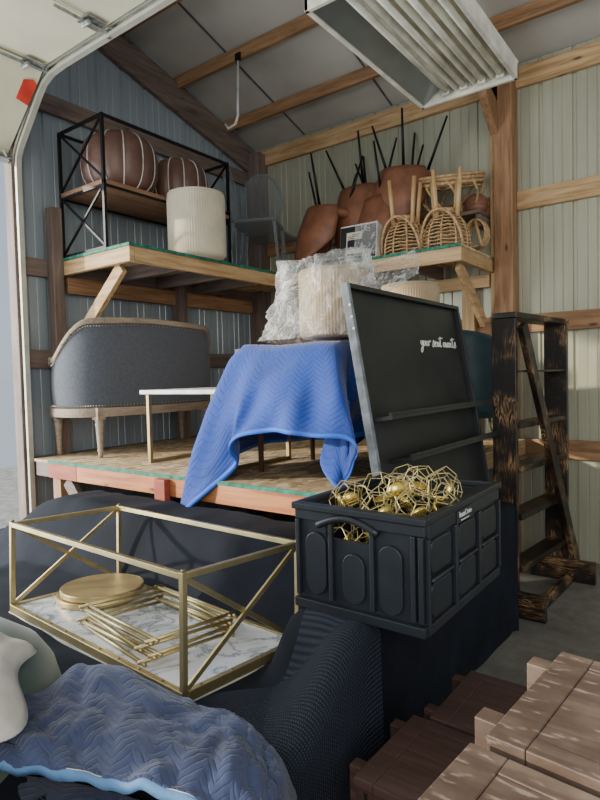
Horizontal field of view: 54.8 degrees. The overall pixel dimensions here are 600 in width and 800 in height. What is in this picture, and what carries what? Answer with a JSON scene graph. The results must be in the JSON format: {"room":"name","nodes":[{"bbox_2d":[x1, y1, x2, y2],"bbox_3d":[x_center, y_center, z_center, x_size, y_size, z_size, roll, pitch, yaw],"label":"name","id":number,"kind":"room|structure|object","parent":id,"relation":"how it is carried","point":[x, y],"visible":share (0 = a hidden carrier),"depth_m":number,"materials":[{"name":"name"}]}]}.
{"room":"storage warehouse","nodes":[
{"label":"storage warehouse","id":0,"kind":"room"},
{"bbox_2d":[17,34,254,514],"bbox_3d":[-2.531,-1.572,3.130,0.014,5.810,7.000,0,3,37],"label":"wall","id":1,"kind":"structure","parent":0,"point":[94,83],"depth_m":4.43,"materials":[{"name":"metal"}]},
{"bbox_2d":[4,140,29,519],"bbox_3d":[-1.912,-0.230,3.959,0.100,3.030,0.060,0,3,37],"label":"trim","id":2,"kind":"structure","parent":1,"relation":"attached to","point":[9,168],"depth_m":3.92,"materials":[{"name":"metal"}]},
{"bbox_2d":[45,206,70,455],"bbox_3d":[-1.699,-0.036,4.112,0.079,2.620,0.080,0,3,37],"label":"trim","id":3,"kind":"structure","parent":1,"relation":"attached to","point":[53,215],"depth_m":4.05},
{"bbox_2d":[13,0,175,511],"bbox_3d":[-0.546,-0.396,2.945,3.400,3.377,0.058,0,3,37],"label":"door track","id":4,"kind":"object","parent":1,"relation":"attached to","point":[146,9],"visible":0.84,"depth_m":3.79,"materials":[{"name":"metal"}]},
{"bbox_2d":[0,0,145,162],"bbox_3d":[-1.360,-1.778,1.720,3.641,0.542,2.840,0,3,37],"label":"door","id":5,"kind":"structure","parent":4,"relation":"attached to","point":[33,33],"depth_m":3.26,"materials":[{"name":"metal"}]},
{"bbox_2d":[34,435,197,474],"bbox_3d":[-1.126,0.401,4.984,0.039,0.128,2.460,0,3,37],"label":"trim","id":6,"kind":"structure","parent":1,"relation":"attached to","point":[49,455],"depth_m":4.45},
{"bbox_2d":[29,349,233,368],"bbox_3d":[-1.144,-0.339,4.954,0.039,0.130,2.460,0,3,37],"label":"trim","id":7,"kind":"structure","parent":1,"relation":"attached to","point":[38,359],"depth_m":4.07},
{"bbox_2d":[25,257,251,301],"bbox_3d":[-1.160,-0.975,4.928,0.039,0.122,2.460,0,3,37],"label":"trim","id":8,"kind":"structure","parent":1,"relation":"attached to","point":[35,267],"depth_m":4.45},
{"bbox_2d":[38,93,248,186],"bbox_3d":[-2.532,-2.031,3.079,0.039,0.130,6.960,0,3,37],"label":"trim","id":9,"kind":"structure","parent":1,"relation":"attached to","point":[51,105],"depth_m":4.65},
{"bbox_2d":[119,0,181,36],"bbox_3d":[1.155,-2.885,2.615,6.500,0.100,0.038,0,3,37],"label":"trim","id":10,"kind":"structure","parent":1,"relation":"attached to","point":[176,1],"depth_m":4.31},
{"bbox_2d":[97,35,255,171],"bbox_3d":[-2.545,-3.210,3.044,0.049,2.288,7.000,0,3,37],"label":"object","id":11,"kind":"structure","parent":1,"relation":"attached to","point":[121,51],"depth_m":4.98,"materials":[{"name":"wood"}]},
{"bbox_2d":[172,286,193,506],"bbox_3d":[-1.017,-0.090,5.018,0.089,2.620,0.090,0,3,37],"label":"trim","id":12,"kind":"structure","parent":1,"relation":"attached to","point":[180,309],"depth_m":4.97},
{"bbox_2d":[223,0,583,132],"bbox_3d":[1.880,-2.582,3.590,6.500,0.100,0.038,0,3,37],"label":"trim","id":13,"kind":"structure","parent":1,"relation":"attached to","point":[535,9],"depth_m":4.68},
{"bbox_2d":[127,0,599,150],"bbox_3d":[0.030,-3.424,1.142,6.550,2.155,7.051,0,3,37],"label":"ceiling","id":14,"kind":"structure","parent":0,"point":[313,57],"depth_m":4.63,"materials":[{"name":"metal"}]},
{"bbox_2d":[174,14,318,88],"bbox_3d":[1.518,-2.734,3.103,6.500,0.100,0.038,0,3,37],"label":"trim","id":15,"kind":"structure","parent":14,"relation":"attached to","point":[303,23],"depth_m":4.51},
{"bbox_2d":[224,52,240,129],"bbox_3d":[-0.538,-2.453,4.612,0.179,0.570,0.025,0,3,30],"label":"hook","id":16,"kind":"object","parent":15,"relation":"hanging from","point":[238,54],"visible":1,"depth_m":4.58,"materials":[{"name":"white paint"}]},
{"bbox_2d":[304,0,517,109],"bbox_3d":[0.592,-2.424,2.834,0.570,1.382,1.215,0,3,37],"label":"fluorescent light","id":17,"kind":"object","parent":14,"relation":"hanging from","point":[434,52],"visible":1,"depth_m":2.88,"materials":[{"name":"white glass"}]},
{"bbox_2d":[442,83,449,96],"bbox_3d":[0.854,-1.813,3.382,0.040,0.064,0.022,0,3,37],"label":"socket","id":18,"kind":"object","parent":17,"relation":"attached to","point":[446,93],"depth_m":3.37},
{"bbox_2d":[459,77,467,90],"bbox_3d":[0.938,-1.812,3.320,0.040,0.064,0.022,0,3,37],"label":"socket","id":19,"kind":"object","parent":17,"relation":"attached to","point":[464,87],"depth_m":3.31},
{"bbox_2d":[477,71,485,85],"bbox_3d":[1.022,-1.812,3.257,0.040,0.064,0.022,0,3,37],"label":"socket","id":20,"kind":"object","parent":17,"relation":"attached to","point":[482,82],"depth_m":3.25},
{"bbox_2d":[496,64,504,79],"bbox_3d":[1.106,-1.811,3.194,0.040,0.064,0.022,0,3,37],"label":"socket","id":21,"kind":"object","parent":17,"relation":"attached to","point":[501,76],"depth_m":3.18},
{"bbox_2d":[491,86,496,97],"bbox_3d":[-0.633,-3.199,1.519,0.060,2.300,6.840,0,3,37],"label":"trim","id":22,"kind":"structure","parent":14,"relation":"attached to","point":[495,87],"depth_m":4.25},
{"bbox_2d":[255,513,599,685],"bbox_3d":[0.157,1.404,1.327,6.520,0.120,7.040,0,3,37],"label":"floor","id":23,"kind":"structure","parent":0,"point":[572,626],"depth_m":3.09,"materials":[{"name":"concrete"}]},
{"bbox_2d":[0,490,518,799],"bbox_3d":[-0.785,0.911,2.787,2.979,0.783,2.840,0,3,37],"label":"cloth","id":24,"kind":"object","parent":23,"relation":"on","point":[416,672],"visible":0.32,"depth_m":2.52,"materials":[{"name":"fabric"}]},
{"bbox_2d":[0,617,61,782],"bbox_3d":[-1.119,0.772,1.444,0.986,0.315,0.990,0,3,37],"label":"fabric bundle","id":25,"kind":"object","parent":24,"relation":"on","point":[41,670],"visible":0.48,"depth_m":1.59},
{"bbox_2d":[0,632,36,742],"bbox_3d":[-0.894,0.636,1.275,0.600,0.161,0.710,-1,2,19],"label":"cloth","id":26,"kind":"object","parent":25,"relation":"on","point":[14,652],"visible":1,"depth_m":1.31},
{"bbox_2d":[0,663,296,799],"bbox_3d":[-0.471,0.845,1.334,0.944,0.266,0.731,-1,2,7],"label":"blanket","id":27,"kind":"object","parent":24,"relation":"on","point":[113,729],"visible":0.96,"depth_m":1.24,"materials":[{"name":"fabric"}]},
{"bbox_2d":[9,503,301,700],"bbox_3d":[-0.584,0.662,2.150,1.139,0.415,0.520,1,3,41],"label":"coffee table","id":28,"kind":"object","parent":24,"relation":"on","point":[193,672],"visible":0.69,"depth_m":1.95,"materials":[{"name":"stone"}]},
{"bbox_2d":[56,592,139,610],"bbox_3d":[-0.842,0.813,2.424,0.334,0.041,0.334,0,3,37],"label":"brass tray","id":29,"kind":"object","parent":28,"relation":"on","point":[60,602],"visible":0.3,"depth_m":2.29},
{"bbox_2d":[59,573,143,603],"bbox_3d":[-0.828,0.787,2.428,0.334,0.041,0.334,0,3,37],"label":"brass tray","id":30,"kind":"object","parent":29,"relation":"on","point":[93,588],"visible":0.98,"depth_m":2.39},
{"bbox_2d":[78,598,234,666],"bbox_3d":[-0.515,0.810,2.056,0.360,0.045,0.480,-4,3,-43],"label":"frame","id":31,"kind":"object","parent":28,"relation":"on","point":[143,662],"visible":0.67,"depth_m":1.96,"materials":[{"name":"gold metal"}]},
{"bbox_2d":[77,594,233,659],"bbox_3d":[-0.508,0.790,2.055,0.480,0.044,0.360,1,3,42],"label":"frame","id":32,"kind":"object","parent":31,"relation":"on","point":[154,653],"visible":0.79,"depth_m":2.00,"materials":[{"name":"gold metal"}]},
{"bbox_2d":[80,590,232,652],"bbox_3d":[-0.520,0.772,2.070,0.360,0.046,0.480,-3,3,-41],"label":"frame","id":33,"kind":"object","parent":32,"relation":"on","point":[140,648],"visible":0.71,"depth_m":2.00,"materials":[{"name":"gold metal"}]},
{"bbox_2d":[78,583,236,645],"bbox_3d":[-0.513,0.753,2.069,0.481,0.045,0.360,1,3,44],"label":"frame","id":34,"kind":"object","parent":33,"relation":"on","point":[151,639],"visible":1,"depth_m":2.02,"materials":[{"name":"gold metal"}]},
{"bbox_2d":[37,608,384,799],"bbox_3d":[-0.212,0.979,1.365,0.399,0.684,1.000,0,3,37],"label":"cloth","id":35,"kind":"object","parent":24,"relation":"on","point":[325,713],"visible":0.6,"depth_m":1.52,"materials":[{"name":"fabric"}]},
{"bbox_2d":[291,472,500,639],"bbox_3d":[0.334,0.452,1.869,0.441,0.316,0.615,0,3,37],"label":"crate","id":36,"kind":"object","parent":24,"relation":"on","point":[412,575],"visible":0.99,"depth_m":1.66,"materials":[{"name":"black plastic"}]},
{"bbox_2d":[334,523,357,539],"bbox_3d":[0.118,0.430,1.785,0.122,0.121,0.118,-1,2,1],"label":"candle holder","id":37,"kind":"object","parent":36,"relation":"in","point":[345,537],"visible":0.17,"depth_m":1.77,"materials":[{"name":"gold metal"}]},
{"bbox_2d":[335,483,361,507],"bbox_3d":[0.157,0.320,1.887,0.080,0.102,0.093,-1,2,13],"label":"candle holder","id":38,"kind":"object","parent":36,"relation":"in","point":[352,498],"visible":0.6,"depth_m":1.86,"materials":[{"name":"gold metal"}]},
{"bbox_2d":[343,491,357,507],"bbox_3d":[0.164,0.324,1.871,0.062,0.059,0.030,-2,3,-21],"label":"cup","id":39,"kind":"object","parent":38,"relation":"on","point":[352,498],"depth_m":1.86,"materials":[{"name":"gold metal"}]},
{"bbox_2d":[329,480,370,508],"bbox_3d":[0.153,0.309,1.790,0.118,0.124,0.125,-2,2,-16],"label":"candle holder","id":40,"kind":"object","parent":36,"relation":"in","point":[340,499],"visible":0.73,"depth_m":1.78,"materials":[{"name":"gold metal"}]},
{"bbox_2d":[337,493,345,506],"bbox_3d":[0.129,0.317,1.791,0.032,0.058,0.062,-1,2,2],"label":"cup","id":41,"kind":"object","parent":40,"relation":"on","point":[339,496],"depth_m":1.78,"materials":[{"name":"gold metal"}]},
{"bbox_2d":[346,527,368,541],"bbox_3d":[0.193,0.436,1.718,0.111,0.126,0.114,0,3,37],"label":"candle holder","id":42,"kind":"object","parent":36,"relation":"in","point":[357,527],"visible":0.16,"depth_m":1.74,"materials":[{"name":"gold metal"}]},
{"bbox_2d":[350,525,368,542],"bbox_3d":[0.220,0.419,1.871,0.133,0.119,0.106,0,3,37],"label":"candle holder","id":43,"kind":"object","parent":36,"relation":"in","point":[367,538],"visible":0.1,"depth_m":1.89,"materials":[{"name":"gold metal"}]},
{"bbox_2d":[361,472,394,510],"bbox_3d":[0.259,0.298,1.873,0.122,0.136,0.107,-2,2,-5],"label":"candle holder","id":44,"kind":"object","parent":36,"relation":"in","point":[378,500],"visible":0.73,"depth_m":1.87,"materials":[{"name":"gold metal"}]},
{"bbox_2d":[373,494,389,503],"bbox_3d":[0.265,0.323,1.874,0.061,0.028,0.061,0,3,37],"label":"cup","id":45,"kind":"object","parent":44,"relation":"on","point":[378,500],"depth_m":1.89,"materials":[{"name":"gold metal"}]},
{"bbox_2d":[360,492,399,513],"bbox_3d":[0.234,0.325,1.705,0.118,0.117,0.105,-2,2,-19],"label":"candle holder","id":46,"kind":"object","parent":36,"relation":"in","point":[386,508],"visible":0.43,"depth_m":1.68,"materials":[{"name":"gold metal"}]},
{"bbox_2d":[378,505,391,512],"bbox_3d":[0.246,0.334,1.688,0.038,0.057,0.058,0,3,37],"label":"cup","id":47,"kind":"object","parent":46,"relation":"on","point":[386,508],"depth_m":1.67,"materials":[{"name":"gold metal"}]},
{"bbox_2d":[378,473,411,505],"bbox_3d":[0.288,0.272,1.761,0.100,0.095,0.086,-1,2,-1],"label":"candle holder","id":48,"kind":"object","parent":36,"relation":"in","point":[397,488],"visible":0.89,"depth_m":1.74,"materials":[{"name":"gold metal"}]},
{"bbox_2d":[388,481,405,499],"bbox_3d":[0.296,0.274,1.744,0.062,0.061,0.024,-2,3,-21],"label":"cup","id":49,"kind":"object","parent":48,"relation":"on","point":[397,488],"depth_m":1.73,"materials":[{"name":"gold metal"}]},
{"bbox_2d":[388,464,426,502],"bbox_3d":[0.362,0.282,1.944,0.118,0.133,0.132,0,3,37],"label":"candle holder","id":50,"kind":"object","parent":36,"relation":"in","point":[408,486],"visible":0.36,"depth_m":1.96,"materials":[{"name":"gold metal"}]},
{"bbox_2d":[400,480,412,494],"bbox_3d":[0.355,0.296,1.960,0.048,0.048,0.058,0,3,37],"label":"cup","id":51,"kind":"object","parent":50,"relation":"on","point":[408,486],"depth_m":1.98,"materials":[{"name":"gold metal"}]},
{"bbox_2d":[395,488,430,516],"bbox_3d":[0.330,0.319,1.683,0.117,0.125,0.119,0,3,37],"label":"candle holder","id":52,"kind":"object","parent":36,"relation":"in","point":[420,511],"visible":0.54,"depth_m":1.65,"materials":[{"name":"gold metal"}]},
{"bbox_2d":[410,506,425,516],"bbox_3d":[0.340,0.330,1.670,0.042,0.052,0.059,0,3,37],"label":"cup","id":53,"kind":"object","parent":52,"relation":"on","point":[420,511],"depth_m":1.65,"materials":[{"name":"gold metal"}]},
{"bbox_2d":[403,466,437,495],"bbox_3d":[0.392,0.264,1.884,0.101,0.106,0.110,0,3,37],"label":"candle holder","id":54,"kind":"object","parent":36,"relation":"in","point":[416,483],"visible":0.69,"depth_m":1.89,"materials":[{"name":"gold metal"}]},
{"bbox_2d":[410,481,427,490],"bbox_3d":[0.391,0.282,1.887,0.060,0.027,0.062,0,3,37],"label":"cup","id":55,"kind":"object","parent":54,"relation":"on","point":[416,483],"depth_m":1.90,"materials":[{"name":"gold metal"}]},
{"bbox_2d":[425,466,458,503],"bbox_3d":[0.473,0.290,1.925,0.098,0.143,0.126,0,3,27],"label":"candle holder","id":56,"kind":"object","parent":36,"relation":"in","point":[450,482],"visible":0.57,"depth_m":1.92,"materials":[{"name":"gold metal"}]},
{"bbox_2d":[445,479,452,496],"bbox_3d":[0.498,0.294,1.924,0.026,0.060,0.062,-1,2,3],"label":"cup","id":57,"kind":"object","parent":56,"relation":"on","point":[448,488],"depth_m":1.93,"materials":[{"name":"gold metal"}]},
{"bbox_2d":[421,473,462,507],"bbox_3d":[0.443,0.286,1.810,0.120,0.116,0.124,-1,2,-1],"label":"candle holder","id":58,"kind":"object","parent":36,"relation":"in","point":[442,499],"visible":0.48,"depth_m":1.79,"materials":[{"name":"gold metal"}]},
{"bbox_2d":[432,496,448,501],"bbox_3d":[0.440,0.310,1.804,0.062,0.032,0.058,0,3,37],"label":"cup","id":59,"kind":"object","parent":58,"relation":"on","point":[445,498],"depth_m":1.78,"materials":[{"name":"gold metal"}]},
{"bbox_2d":[426,491,458,513],"bbox_3d":[0.428,0.320,1.723,0.100,0.099,0.090,0,3,37],"label":"candle holder","id":60,"kind":"object","parent":36,"relation":"in","point":[435,507],"visible":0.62,"depth_m":1.72,"materials":[{"name":"gold metal"}]},
{"bbox_2d":[433,499,442,510],"bbox_3d":[0.415,0.325,1.730,0.035,0.056,0.061,0,3,37],"label":"cup","id":61,"kind":"object","parent":60,"relation":"on","point":[435,504],"depth_m":1.72,"materials":[{"name":"gold metal"}]},
{"bbox_3d":[0.324,0.419,1.794,0.123,0.123,0.119,0,3,37],"label":"candle holder","id":62,"kind":"object","parent":36,"relation":"in","visible":0},
{"bbox_2d":[392,475,429,513],"bbox_3d":[0.347,0.298,1.807,0.134,0.133,0.116,-2,2,-12],"label":"candle holder","id":63,"kind":"object","parent":62,"relation":"on","point":[407,504],"visible":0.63,"depth_m":1.79,"materials":[{"name":"gold metal"}]},
{"bbox_2d":[399,497,413,507],"bbox_3d":[0.332,0.316,1.804,0.055,0.045,0.053,0,3,37],"label":"cup","id":64,"kind":"object","parent":63,"relation":"on","point":[406,504],"depth_m":1.78,"materials":[{"name":"gold metal"}]},
{"bbox_2d":[340,282,498,480],"bbox_3d":[0.662,0.022,2.890,0.253,1.086,1.283,0,3,37],"label":"display board","id":65,"kind":"object","parent":24,"relation":"on","point":[418,405],"visible":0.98,"depth_m":2.79,"materials":[{"name":"black paint"}]},
{"bbox_2d":[35,437,524,518],"bbox_3d":[-0.052,0.788,4.128,2.530,0.891,2.485,0,3,37],"label":"platform","id":66,"kind":"object","parent":23,"relation":"on","point":[271,491],"visible":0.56,"depth_m":3.36,"materials":[{"name":"brown wood"}]},
{"bbox_2d":[48,317,210,457],"bbox_3d":[-1.187,-0.110,4.342,0.567,0.943,1.288,0,3,37],"label":"settee","id":67,"kind":"object","parent":66,"relation":"on","point":[100,368],"visible":0.92,"depth_m":3.95,"materials":[{"name":"grey fabric"}]},
{"bbox_2d":[140,387,290,469],"bbox_3d":[-0.500,0.152,3.572,0.710,0.450,0.630,0,3,37],"label":"side table","id":68,"kind":"object","parent":66,"relation":"on","point":[207,390],"visible":0.47,"depth_m":3.54,"materials":[{"name":"gold metal"}]},
{"bbox_2d":[235,349,314,471],"bbox_3d":[0.119,0.046,3.173,0.640,0.664,0.680,0,3,37],"label":"table","id":69,"kind":"object","parent":66,"relation":"on","point":[260,436],"visible":0.17,"depth_m":3.12,"materials":[{"name":"brown wood"}]},
{"bbox_2d":[180,341,365,506],"bbox_3d":[0.105,0.141,3.084,1.074,0.887,1.163,0,3,37],"label":"blanket","id":70,"kind":"object","parent":69,"relation":"on","point":[301,391],"visible":0.9,"depth_m":2.72,"materials":[{"name":"fabric"}]},
{"bbox_2d":[298,264,370,339],"bbox_3d":[0.182,-0.501,3.019,0.376,0.356,0.376,0,3,37],"label":"ottoman","id":71,"kind":"object","parent":70,"relation":"on","point":[311,313],"visible":0.77,"depth_m":2.85,"materials":[{"name":"beige fabric"}]},
{"bbox_2d":[262,247,419,342],"bbox_3d":[0.138,-0.527,2.965,0.594,0.463,0.821,-3,3,-32],"label":"plastic bag","id":72,"kind":"object","parent":70,"relation":"on","point":[314,264],"visible":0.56,"depth_m":2.88,"materials":[{"name":"white"}]},
{"bbox_2d":[63,242,493,330],"bbox_3d":[-0.111,-0.360,4.333,2.440,1.371,2.214,0,3,37],"label":"shelf","id":73,"kind":"object","parent":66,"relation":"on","point":[127,261],"visible":0.7,"depth_m":4.30,"materials":[{"name":"brown wood"}]},
{"bbox_2d":[57,112,231,262],"bbox_3d":[-1.134,-1.464,4.408,0.520,0.880,1.195,0,3,37],"label":"shelf rack","id":74,"kind":"object","parent":73,"relation":"on","point":[105,195],"visible":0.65,"depth_m":4.07,"materials":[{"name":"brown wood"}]},
{"bbox_2d":[80,129,157,192],"bbox_3d":[-1.302,-1.683,4.181,0.538,0.434,0.538,0,3,37],"label":"pouf","id":75,"kind":"object","parent":74,"relation":"on","point":[130,159],"visible":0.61,"depth_m":3.97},
{"bbox_2d":[153,157,207,196],"bbox_3d":[-0.973,-1.694,4.622,0.471,0.404,0.471,0,3,37],"label":"pouf","id":76,"kind":"object","parent":74,"relation":"on","point":[173,173],"visible":0.52,"depth_m":4.41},
{"bbox_2d":[166,186,226,260],"bbox_3d":[-0.747,-1.257,4.192,0.416,0.466,0.416,0,3,37],"label":"ottoman","id":77,"kind":"object","parent":73,"relation":"on","point":[196,219],"visible":0.84,"depth_m":4.01,"materials":[{"name":"beige fabric"}]},
{"bbox_2d":[223,169,286,270],"bbox_3d":[-0.390,-1.543,5.019,0.484,0.956,0.419,-1,2,9],"label":"acrylic chair","id":78,"kind":"object","parent":73,"relation":"on","point":[233,201],"visible":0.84,"depth_m":5.08,"materials":[{"name":"grey"}]},
{"bbox_2d":[242,177,296,271],"bbox_3d":[-0.280,-1.562,5.423,0.419,0.956,0.484,-1,2,17],"label":"acrylic chair","id":79,"kind":"object","parent":73,"relation":"on","point":[258,238],"visible":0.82,"depth_m":5.42,"materials":[{"name":"grey"}]},
{"bbox_2d":[294,153,362,268],"bbox_3d":[0.226,-1.541,4.822,0.566,0.858,0.518,-1,2,-1],"label":"leather chair","id":80,"kind":"object","parent":73,"relation":"on","point":[317,230],"visible":0.94,"depth_m":4.63,"materials":[{"name":"leather"}]},
{"bbox_2d":[325,130,396,248],"bbox_3d":[0.530,-1.715,4.853,0.499,0.901,0.517,-3,3,-36],"label":"leather chair","id":81,"kind":"object","parent":73,"relation":"on","point":[354,204],"visible":0.6,"depth_m":4.67,"materials":[{"name":"leather"}]},
{"bbox_2d":[339,221,383,261],"bbox_3d":[0.480,-1.198,4.442,0.337,0.284,0.193,0,3,37],"label":"package","id":82,"kind":"object","parent":73,"relation":"on","point":[366,235],"visible":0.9,"depth_m":4.38,"materials":[{"name":"cardboard"}]},
{"bbox_2d":[355,141,423,243],"bbox_3d":[0.687,-1.555,4.652,0.521,0.873,0.517,-2,2,-12],"label":"leather chair","id":83,"kind":"object","parent":73,"relation":"on","point":[374,208],"visible":0.38,"depth_m":4.46,"materials":[{"name":"brown leather"}]},
{"bbox_2d":[380,176,427,254],"bbox_3d":[0.787,-1.348,4.326,0.341,0.561,0.320,1,3,41],"label":"rattan stool","id":84,"kind":"object","parent":73,"relation":"on","point":[400,220],"visible":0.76,"depth_m":4.26,"materials":[{"name":"wicker"}]},
{"bbox_2d":[371,108,447,214],"bbox_3d":[0.820,-1.780,4.607,0.516,0.886,0.530,-2,3,-23],"label":"leather chair","id":85,"kind":"object","parent":73,"relation":"on","point":[400,176],"visible":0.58,"depth_m":4.40,"materials":[{"name":"brown leather"}]},
{"bbox_2d":[420,167,470,248],"bbox_3d":[1.047,-1.347,4.156,0.342,0.562,0.318,0,3,37],"label":"rattan stool","id":86,"kind":"object","parent":73,"relation":"on","point":[444,212],"visible":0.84,"depth_m":4.08,"materials":[{"name":"wicker"}]},
{"bbox_2d":[464,218,490,249],"bbox_3d":[1.317,-1.236,4.318,0.164,0.220,0.150,0,3,37],"label":"rattan basket","id":87,"kind":"object","parent":73,"relation":"on","point":[471,224],"visible":0.84,"depth_m":4.29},
{"bbox_2d":[463,330,492,431],"bbox_3d":[1.089,-0.066,3.888,0.604,0.786,0.517,0,3,37],"label":"velvet chair","id":88,"kind":"object","parent":66,"relation":"on","point":[478,344],"visible":0.16,"depth_m":3.62,"materials":[{"name":"teal fabric"}]},
{"bbox_3d":[0.711,0.075,3.683,0.386,0.536,0.386,0,3,37],"label":"ottoman","id":89,"kind":"object","parent":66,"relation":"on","visible":0},
{"bbox_2d":[381,281,439,301],"bbox_3d":[0.698,-0.465,3.660,0.365,0.536,0.365,0,3,37],"label":"ottoman","id":90,"kind":"object","parent":89,"relation":"on","point":[428,290],"visible":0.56,"depth_m":3.49,"materials":[{"name":"beige fabric"}]},
{"bbox_2d":[350,715,474,799],"bbox_3d":[0.640,1.113,1.179,1.122,0.450,0.310,0,3,38],"label":"wooden crate","id":91,"kind":"object","parent":23,"relation":"on","point":[418,750],"visible":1,"depth_m":1.42,"materials":[{"name":"brown wood"}]},
{"bbox_2d":[424,670,526,736],"bbox_3d":[0.877,1.097,1.417,1.124,0.450,0.319,0,3,37],"label":"wooden crate","id":92,"kind":"object","parent":23,"relation":"on","point":[475,691],"visible":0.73,"depth_m":1.68,"materials":[{"name":"brown wood"}]},
{"bbox_2d":[492,311,595,623],"bbox_3d":[1.530,0.350,3.570,0.410,1.735,0.895,0,3,37],"label":"ladder rack","id":93,"kind":"object","parent":23,"relation":"on","point":[549,557],"visible":0.89,"depth_m":3.52,"materials":[{"name":"wood"}]},
{"bbox_2d":[519,492,556,520],"bbox_3d":[1.481,0.659,3.624,0.119,0.035,0.740,1,3,42],"label":"shelf","id":94,"kind":"object","parent":93,"relation":"attached to","point":[533,506],"depth_m":3.58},
{"bbox_2d":[518,415,564,428],"bbox_3d":[1.468,0.132,3.603,0.119,0.030,0.740,1,3,42],"label":"shelf","id":95,"kind":"object","parent":93,"relation":"attached to","point":[544,422],"depth_m":3.48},
{"bbox_2d":[518,369,564,372],"bbox_3d":[1.460,-0.180,3.590,0.119,0.014,0.740,1,3,42],"label":"shelf","id":96,"kind":"object","parent":93,"relation":"attached to","point":[527,370],"depth_m":3.55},
{"bbox_2d":[519,452,565,472],"bbox_3d":[1.474,0.385,3.613,0.119,0.035,0.740,1,3,42],"label":"shelf","id":97,"kind":"object","parent":93,"relation":"attached to","point":[536,461],"depth_m":3.56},
{"bbox_2d":[520,537,565,572],"bbox_3d":[1.488,0.964,3.636,0.119,0.035,0.740,1,3,42],"label":"shelf","id":98,"kind":"object","parent":93,"relation":"attached to","point":[542,549],"depth_m":3.64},
{"bbox_3d":[0.771,1.133,0.594,1.135,0.450,0.382,0,3,37],"label":"wooden bench","id":99,"kind":"object","parent":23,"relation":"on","visible":0},
{"bbox_2d":[475,652,599,797],"bbox_3d":[0.754,0.679,0.564,1.122,0.450,0.310,1,3,42],"label":"wooden crate","id":100,"kind":"object","parent":99,"relation":"on","point":[553,730],"visible":0.84,"depth_m":0.82,"materials":[{"name":"wood"}]},
{"bbox_3d":[0.532,1.150,0.331,1.135,0.450,0.382,0,3,37],"label":"wooden bench","id":101,"kind":"object","parent":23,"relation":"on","visible":0},
{"bbox_2d":[418,743,599,799],"bbox_3d":[0.523,0.700,0.327,1.050,0.450,0.310,1,3,42],"label":"wooden crate","id":102,"kind":"object","parent":101,"relation":"on","point":[477,773],"visible":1,"depth_m":0.70,"materials":[{"name":"wood"}]},
{"bbox_2d":[258,37,599,563],"bbox_3d":[2.200,-0.669,4.035,6.500,3.700,0.014,0,3,37],"label":"wall","id":103,"kind":"structure","parent":0,"point":[558,119],"depth_m":4.33,"materials":[{"name":"metal"}]},
{"bbox_2d":[246,151,275,514],"bbox_3d":[-0.392,-0.640,5.862,0.160,3.620,0.160,0,3,37],"label":"trim","id":104,"kind":"structure","parent":103,"relation":"attached to","point":[257,197],"depth_m":5.76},
{"bbox_2d":[267,197,489,256],"bbox_3d":[0.528,-1.506,5.199,2.420,0.140,0.039,0,3,37],"label":"trim","id":105,"kind":"structure","parent":103,"relation":"attached to","point":[290,247],"depth_m":5.62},
{"bbox_2d":[270,317,491,344],"bbox_3d":[0.551,-0.585,5.236,2.420,0.135,0.039,0,3,37],"label":"trim","id":106,"kind":"structure","parent":103,"relation":"attached to","point":[296,338],"depth_m":5.63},
{"bbox_2d":[260,41,599,166],"bbox_3d":[2.142,-2.398,3.943,6.500,0.145,0.039,0,3,37],"label":"wooden beam","id":107,"kind":"structure","parent":103,"relation":"attached to","point":[587,56],"depth_m":4.82,"materials":[{"name":"brown wood"}]},
{"bbox_2d":[428,209,490,231],"bbox_3d":[1.238,-1.355,4.488,0.410,0.120,0.255,0,3,37],"label":"wall ledge","id":108,"kind":"object","parent":103,"relation":"attached to","point":[467,216],"visible":0.62,"depth_m":4.36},
{"bbox_2d":[419,171,485,217],"bbox_3d":[1.149,-1.579,4.421,0.532,0.381,0.458,0,3,37],"label":"rattan chair","id":109,"kind":"object","parent":108,"relation":"on","point":[469,177],"visible":0.55,"depth_m":4.28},
{"bbox_2d":[464,194,487,211],"bbox_3d":[1.341,-1.488,4.407,0.174,0.145,0.174,0,3,37],"label":"leather cushion","id":110,"kind":"object","parent":108,"relation":"on","point":[470,204],"visible":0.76,"depth_m":4.34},
{"bbox_2d":[478,88,497,134],"bbox_3d":[1.361,-2.257,4.202,0.060,0.558,0.269,0,3,37],"label":"trim","id":111,"kind":"structure","parent":103,"relation":"attached to","point":[488,101],"depth_m":4.21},
{"bbox_2d":[489,133,494,319],"bbox_3d":[1.520,-0.571,4.484,0.043,3.500,0.090,0,3,37],"label":"trim","id":112,"kind":"structure","parent":103,"relation":"attached to","point":[491,136],"depth_m":4.42,"materials":[{"name":"brown wood"}]},
{"bbox_2d":[493,80,520,552],"bbox_3d":[1.575,-0.629,4.402,0.140,3.620,0.150,0,3,37],"label":"wooden post","id":113,"kind":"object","parent":103,"relation":"attached to","point":[505,142],"depth_m":4.31,"materials":[{"name":"wood"}]},
{"bbox_2d":[517,174,599,210],"bbox_3d":[3.206,-1.491,3.203,3.900,0.140,0.039,0,3,37],"label":"trim","id":114,"kind":"structure","parent":103,"relation":"attached to","point":[586,187],"depth_m":4.17,"materials":[{"name":"brown wood"}]},
{"bbox_2d":[518,308,599,331],"bbox_3d":[3.229,-0.569,3.240,3.900,0.135,0.039,0,3,37],"label":"trim","id":115,"kind":"structure","parent":103,"relation":"attached to","point":[587,318],"depth_m":4.14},
{"bbox_2d":[519,438,599,460],"bbox_3d":[3.252,0.370,3.279,3.900,0.138,0.039,0,3,37],"label":"trim","id":116,"kind":"structure","parent":103,"relation":"attached to","point":[578,449],"depth_m":4.19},
{"label":"outside","id":117,"kind":"structure","parent":0,"visible":0},
{"bbox_2d":[0,466,19,528],"bbox_3d":[-4.865,1.395,5.046,5.980,0.120,11.000,0,3,37],"label":"ground","id":118,"kind":"structure","parent":117,"point":[9,498],"depth_m":7.29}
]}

